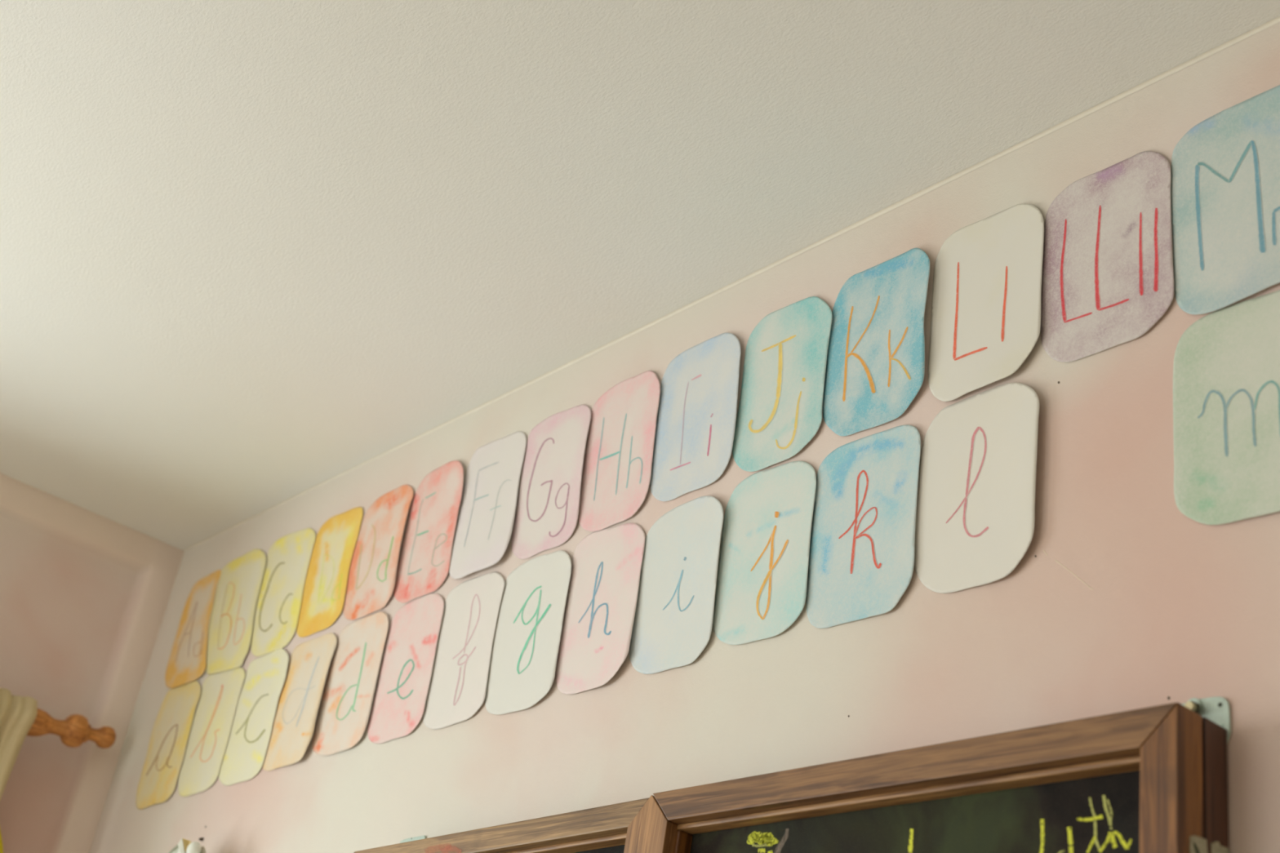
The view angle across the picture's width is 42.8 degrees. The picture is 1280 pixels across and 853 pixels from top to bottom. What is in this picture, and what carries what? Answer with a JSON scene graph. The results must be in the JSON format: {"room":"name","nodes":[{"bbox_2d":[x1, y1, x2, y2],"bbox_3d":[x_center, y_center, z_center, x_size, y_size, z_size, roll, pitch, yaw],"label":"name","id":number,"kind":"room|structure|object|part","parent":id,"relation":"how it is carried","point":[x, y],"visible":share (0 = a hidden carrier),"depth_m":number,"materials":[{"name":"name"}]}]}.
{"room":"classroom","nodes":[
{"label":"classroom","id":0,"kind":"room"},
{"bbox_2d":[0,472,183,852],"bbox_3d":[-3.378,0.483,2.331,5.200,2.838,0.040,29,-34,-31],"label":"wall","id":1,"kind":"structure","parent":0,"point":[85,594],"depth_m":4.10,"materials":[{"name":"paint"}]},
{"bbox_2d":[0,831,3,852],"bbox_3d":[-1.507,0.988,3.788,0.124,0.180,0.006,29,-34,-31],"label":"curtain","id":2,"kind":"object","parent":1,"relation":"attached to","point":[1,841],"visible":1,"depth_m":3.81,"materials":[{"name":"yellow fabric"}]},
{"bbox_2d":[26,708,115,748],"bbox_3d":[-2.367,0.219,3.290,2.824,0.126,0.134,29,-34,-31],"label":"curtain rod","id":3,"kind":"object","parent":1,"relation":"attached to","point":[75,730],"visible":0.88,"depth_m":3.94,"materials":[{"name":"brown wood"}]},
{"bbox_2d":[0,688,37,799],"bbox_3d":[-1.795,1.383,3.281,0.570,1.963,0.070,29,-34,-31],"label":"curtain","id":4,"kind":"object","parent":3,"relation":"hanging from","point":[18,713],"visible":1,"depth_m":3.83,"materials":[{"name":"beige fabric"}]},
{"bbox_2d":[0,0,1279,550],"bbox_3d":[-0.995,-1.707,0.677,5.500,0.120,6.900,29,-34,-31],"label":"ceiling","id":5,"kind":"structure","parent":0,"point":[253,253],"depth_m":2.70,"materials":[{"name":"paint"}]},
{"bbox_2d":[88,22,1279,852],"bbox_3d":[0.770,0.690,1.369,0.151,2.838,6.900,29,-34,-31],"label":"wall","id":6,"kind":"structure","parent":0,"point":[1118,600],"depth_m":2.28,"materials":[{"name":"pink paint"}]},
{"bbox_2d":[135,680,200,809],"bbox_3d":[-1.118,0.751,3.872,0.002,0.310,0.244,29,-33,-31],"label":"card","id":7,"kind":"object","parent":6,"relation":"attached to","point":[170,734],"visible":1,"depth_m":3.87,"materials":[{"name":"paper"}]},
{"bbox_2d":[168,838,206,852],"bbox_3d":[-0.919,0.924,3.355,0.099,0.145,0.222,29,-34,-31],"label":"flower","id":8,"kind":"object","parent":6,"relation":"attached to","point":[184,846],"visible":1,"depth_m":3.37,"materials":[{"name":"white plant"}]},
{"bbox_2d":[164,569,221,688],"bbox_3d":[-1.093,0.497,4.038,0.005,0.309,0.257,29,-33,-31],"label":"card","id":9,"kind":"object","parent":6,"relation":"attached to","point":[187,663],"visible":1,"depth_m":4.05,"materials":[{"name":"paper"}]},
{"bbox_2d":[177,666,244,796],"bbox_3d":[-0.979,0.692,3.722,0.002,0.304,0.230,29,-34,-31],"label":"card","id":10,"kind":"object","parent":6,"relation":"attached to","point":[211,729],"visible":1,"depth_m":3.72,"materials":[{"name":"paper"}]},
{"bbox_2d":[206,548,266,674],"bbox_3d":[-0.974,0.445,3.910,0.002,0.328,0.305,29,-33,-31],"label":"card","id":11,"kind":"object","parent":6,"relation":"attached to","point":[232,617],"visible":1,"depth_m":3.90,"materials":[{"name":"paper"}]},
{"bbox_2d":[217,648,288,786],"bbox_3d":[-0.846,0.634,3.574,0.004,0.304,0.221,29,-33,-31],"label":"card","id":12,"kind":"object","parent":6,"relation":"attached to","point":[244,756],"visible":1,"depth_m":3.57,"materials":[{"name":"paper"}]},
{"bbox_2d":[251,528,315,656],"bbox_3d":[-0.823,0.379,3.749,0.002,0.317,0.264,29,-34,-31],"label":"card","id":13,"kind":"object","parent":6,"relation":"attached to","point":[278,603],"visible":1,"depth_m":3.74,"materials":[{"name":"paper"}]},
{"bbox_2d":[262,632,337,771],"bbox_3d":[-0.711,0.575,3.429,0.008,0.290,0.222,27,-33,-28],"label":"card","id":14,"kind":"object","parent":6,"relation":"attached to","point":[300,695],"visible":1,"depth_m":3.43,"materials":[{"name":"paper"}]},
{"bbox_2d":[296,506,363,637],"bbox_3d":[-0.686,0.319,3.599,0.002,0.300,0.230,29,-33,-31],"label":"card","id":15,"kind":"object","parent":6,"relation":"attached to","point":[325,586],"visible":1,"depth_m":3.60,"materials":[{"name":"paper"}]},
{"bbox_2d":[311,611,388,755],"bbox_3d":[-0.581,0.517,3.290,0.002,0.296,0.225,28,-33,-30],"label":"card","id":16,"kind":"object","parent":6,"relation":"attached to","point":[345,705],"visible":1,"depth_m":3.29,"materials":[{"name":"paper"}]},
{"bbox_2d":[342,484,413,619],"bbox_3d":[-0.554,0.265,3.454,0.007,0.301,0.235,28,-33,-29],"label":"card","id":17,"kind":"object","parent":6,"relation":"attached to","point":[371,577],"visible":1,"depth_m":3.45,"materials":[{"name":"paper"}]},
{"bbox_2d":[367,593,444,743],"bbox_3d":[-0.448,0.463,3.145,0.002,0.299,0.210,28,-33,-30],"label":"card","id":18,"kind":"object","parent":6,"relation":"attached to","point":[399,701],"visible":1,"depth_m":3.14,"materials":[{"name":"paper"}]},
{"bbox_2d":[393,460,463,603],"bbox_3d":[-0.424,0.209,3.309,0.006,0.306,0.218,28,-33,-30],"label":"card","id":19,"kind":"object","parent":6,"relation":"attached to","point":[424,559],"visible":1,"depth_m":3.31,"materials":[{"name":"paper"}]},
{"bbox_2d":[422,571,505,728],"bbox_3d":[-0.325,0.411,3.010,0.002,0.299,0.220,28,-33,-30],"label":"card","id":20,"kind":"object","parent":6,"relation":"attached to","point":[457,688],"visible":1,"depth_m":3.01,"materials":[{"name":"paper"}]},
{"bbox_2d":[448,431,526,578],"bbox_3d":[-0.297,0.149,3.171,0.011,0.308,0.229,29,-33,-31],"label":"card","id":21,"kind":"object","parent":6,"relation":"attached to","point":[486,513],"visible":1,"depth_m":3.17,"materials":[{"name":"paper"}]},
{"bbox_2d":[484,550,571,715],"bbox_3d":[-0.197,0.359,2.866,0.003,0.301,0.227,28,-33,-30],"label":"card","id":22,"kind":"object","parent":6,"relation":"attached to","point":[528,630],"visible":1,"depth_m":2.86,"materials":[{"name":"paper"}]},
{"bbox_2d":[511,404,591,559],"bbox_3d":[-0.164,0.099,3.029,0.006,0.308,0.228,28,-33,-30],"label":"card","id":23,"kind":"object","parent":6,"relation":"attached to","point":[548,504],"visible":1,"depth_m":3.03,"materials":[{"name":"paper"}]},
{"bbox_2d":[555,523,644,694],"bbox_3d":[-0.066,0.298,2.729,0.008,0.306,0.215,27,-33,-29],"label":"card","id":24,"kind":"object","parent":6,"relation":"attached to","point":[600,610],"visible":1,"depth_m":2.73,"materials":[{"name":"paper"}]},
{"bbox_2d":[577,370,660,531],"bbox_3d":[-0.038,0.043,2.894,0.002,0.308,0.221,28,-33,-30],"label":"card","id":25,"kind":"object","parent":6,"relation":"attached to","point":[618,464],"visible":1,"depth_m":2.89,"materials":[{"name":"paper"}]},
{"bbox_2d":[629,495,723,674],"bbox_3d":[0.057,0.249,2.588,0.005,0.295,0.210,28,-33,-29],"label":"card","id":26,"kind":"object","parent":6,"relation":"attached to","point":[673,617],"visible":1,"depth_m":2.58,"materials":[{"name":"paper"}]},
{"bbox_2d":[649,333,740,501],"bbox_3d":[0.093,-0.019,2.754,0.004,0.304,0.227,28,-33,-29],"label":"card","id":27,"kind":"object","parent":6,"relation":"attached to","point":[696,416],"visible":1,"depth_m":2.75,"materials":[{"name":"paper"}]},
{"bbox_2d":[182,16,1279,552],"bbox_3d":[0.929,-0.570,2.000,0.005,0.005,6.600,29,-34,-31],"label":"trim","id":28,"kind":"structure","parent":6,"relation":"attached to","point":[1259,28],"depth_m":2.69,"materials":[{"name":"paint"}]},
{"bbox_2d":[712,461,816,644],"bbox_3d":[0.186,0.188,2.457,0.002,0.295,0.210,28,-33,-30],"label":"card","id":29,"kind":"object","parent":6,"relation":"attached to","point":[761,592],"visible":1,"depth_m":2.45,"materials":[{"name":"paper"}]},
{"bbox_2d":[732,296,832,471],"bbox_3d":[0.226,-0.071,2.605,0.004,0.307,0.207,28,-33,-30],"label":"card","id":30,"kind":"object","parent":6,"relation":"attached to","point":[780,411],"visible":1,"depth_m":2.60,"materials":[{"name":"paper"}]},
{"bbox_2d":[353,697,1231,852],"bbox_3d":[-0.021,1.003,2.014,0.094,1.191,1.619,29,-34,-31],"label":"chalkboard","id":31,"kind":"object","parent":6,"relation":"attached to","point":[1154,779],"visible":1,"depth_m":1.87,"materials":[{"name":"brown wood"}]},
{"bbox_3d":[-0.393,0.738,2.845,0.003,0.048,0.100,29,-34,-31],"label":"hanging plate","id":32,"kind":"part","parent":31,"relation":"part of","materials":[{"name":"metal"}]},
{"bbox_3d":[-0.226,0.649,2.545,0.044,0.045,0.778,29,-34,-31],"label":"rail","id":33,"kind":"part","parent":31,"relation":"part of","materials":[{"name":"brown wood"}]},
{"bbox_3d":[-0.222,0.671,2.535,0.026,0.014,0.697,29,-34,-31],"label":"moulding","id":34,"kind":"part","parent":31,"relation":"part of","materials":[{"name":"brown wood"}]},
{"bbox_3d":[-0.293,1.132,2.293,0.004,1.072,0.705,29,-34,-31],"label":"board panel","id":35,"kind":"part","parent":31,"relation":"part of","materials":[{"name":"black"}]},
{"bbox_3d":[-0.020,1.011,1.976,0.026,1.056,0.008,29,-34,-31],"label":"moulding","id":36,"kind":"part","parent":31,"relation":"part of","materials":[{"name":"brown wood"}]},
{"bbox_3d":[0.299,0.449,1.969,0.026,0.008,0.739,29,-34,-31],"label":"moulding","id":37,"kind":"part","parent":31,"relation":"part of","materials":[{"name":"brown wood"}]},
{"bbox_3d":[0.228,0.913,1.725,0.004,1.073,0.747,29,-34,-31],"label":"board panel","id":38,"kind":"part","parent":31,"relation":"part of","materials":[{"name":"black"}]},
{"bbox_3d":[0.298,0.423,1.975,0.045,0.043,0.824,29,-34,-31],"label":"rail","id":39,"kind":"part","parent":31,"relation":"part of","materials":[{"name":"brown wood"}]},
{"bbox_2d":[1186,697,1202,714],"bbox_3d":[0.599,0.303,1.768,0.004,0.020,0.020,29,-34,-31],"label":"screw","id":40,"kind":"object","parent":31,"relation":"in","point":[1195,704],"depth_m":1.76,"materials":[{"name":"metal"}]},
{"bbox_3d":[0.597,0.324,1.761,0.003,0.062,0.086,29,-34,-31],"label":"hanging plate","id":41,"kind":"part","parent":31,"relation":"part of","materials":[{"name":"metal"}]},
{"bbox_2d":[806,424,920,628],"bbox_3d":[0.315,0.140,2.312,0.002,0.297,0.213,28,-33,-30],"label":"card","id":42,"kind":"object","parent":6,"relation":"attached to","point":[861,556],"visible":1,"depth_m":2.31,"materials":[{"name":"paper"}]},
{"bbox_2d":[822,248,929,435],"bbox_3d":[0.356,-0.127,2.463,0.008,0.305,0.217,27,-32,-28],"label":"card","id":43,"kind":"object","parent":6,"relation":"attached to","point":[875,370],"visible":1,"depth_m":2.46,"materials":[{"name":"paper"}]},
{"bbox_2d":[914,382,1039,593],"bbox_3d":[0.445,0.080,2.169,0.005,0.295,0.211,27,-33,-28],"label":"card","id":44,"kind":"object","parent":6,"relation":"attached to","point":[975,511],"visible":1,"depth_m":2.16,"materials":[{"name":"paper"}]},
{"bbox_2d":[928,203,1044,401],"bbox_3d":[0.487,-0.180,2.315,0.008,0.304,0.208,28,-33,-30],"label":"card","id":45,"kind":"object","parent":6,"relation":"attached to","point":[985,317],"visible":1,"depth_m":2.31,"materials":[{"name":"paper"}]},
{"bbox_2d":[1040,151,1173,362],"bbox_3d":[0.619,-0.228,2.172,0.002,0.301,0.208,29,-33,-30],"label":"card","id":46,"kind":"object","parent":6,"relation":"attached to","point":[1108,273],"visible":1,"depth_m":2.17,"materials":[{"name":"paper"}]},
{"bbox_2d":[1170,84,1279,314],"bbox_3d":[0.752,-0.286,2.025,0.007,0.310,0.219,29,-33,-30],"label":"card","id":47,"kind":"object","parent":6,"relation":"attached to","point":[1225,171],"visible":1,"depth_m":2.05,"materials":[{"name":"paper"}]},
{"bbox_2d":[1173,289,1279,524],"bbox_3d":[0.704,-0.025,1.886,0.004,0.297,0.205,29,-33,-30],"label":"card","id":48,"kind":"object","parent":6,"relation":"attached to","point":[1226,366],"visible":1,"depth_m":1.91,"materials":[{"name":"paper"}]}
]}

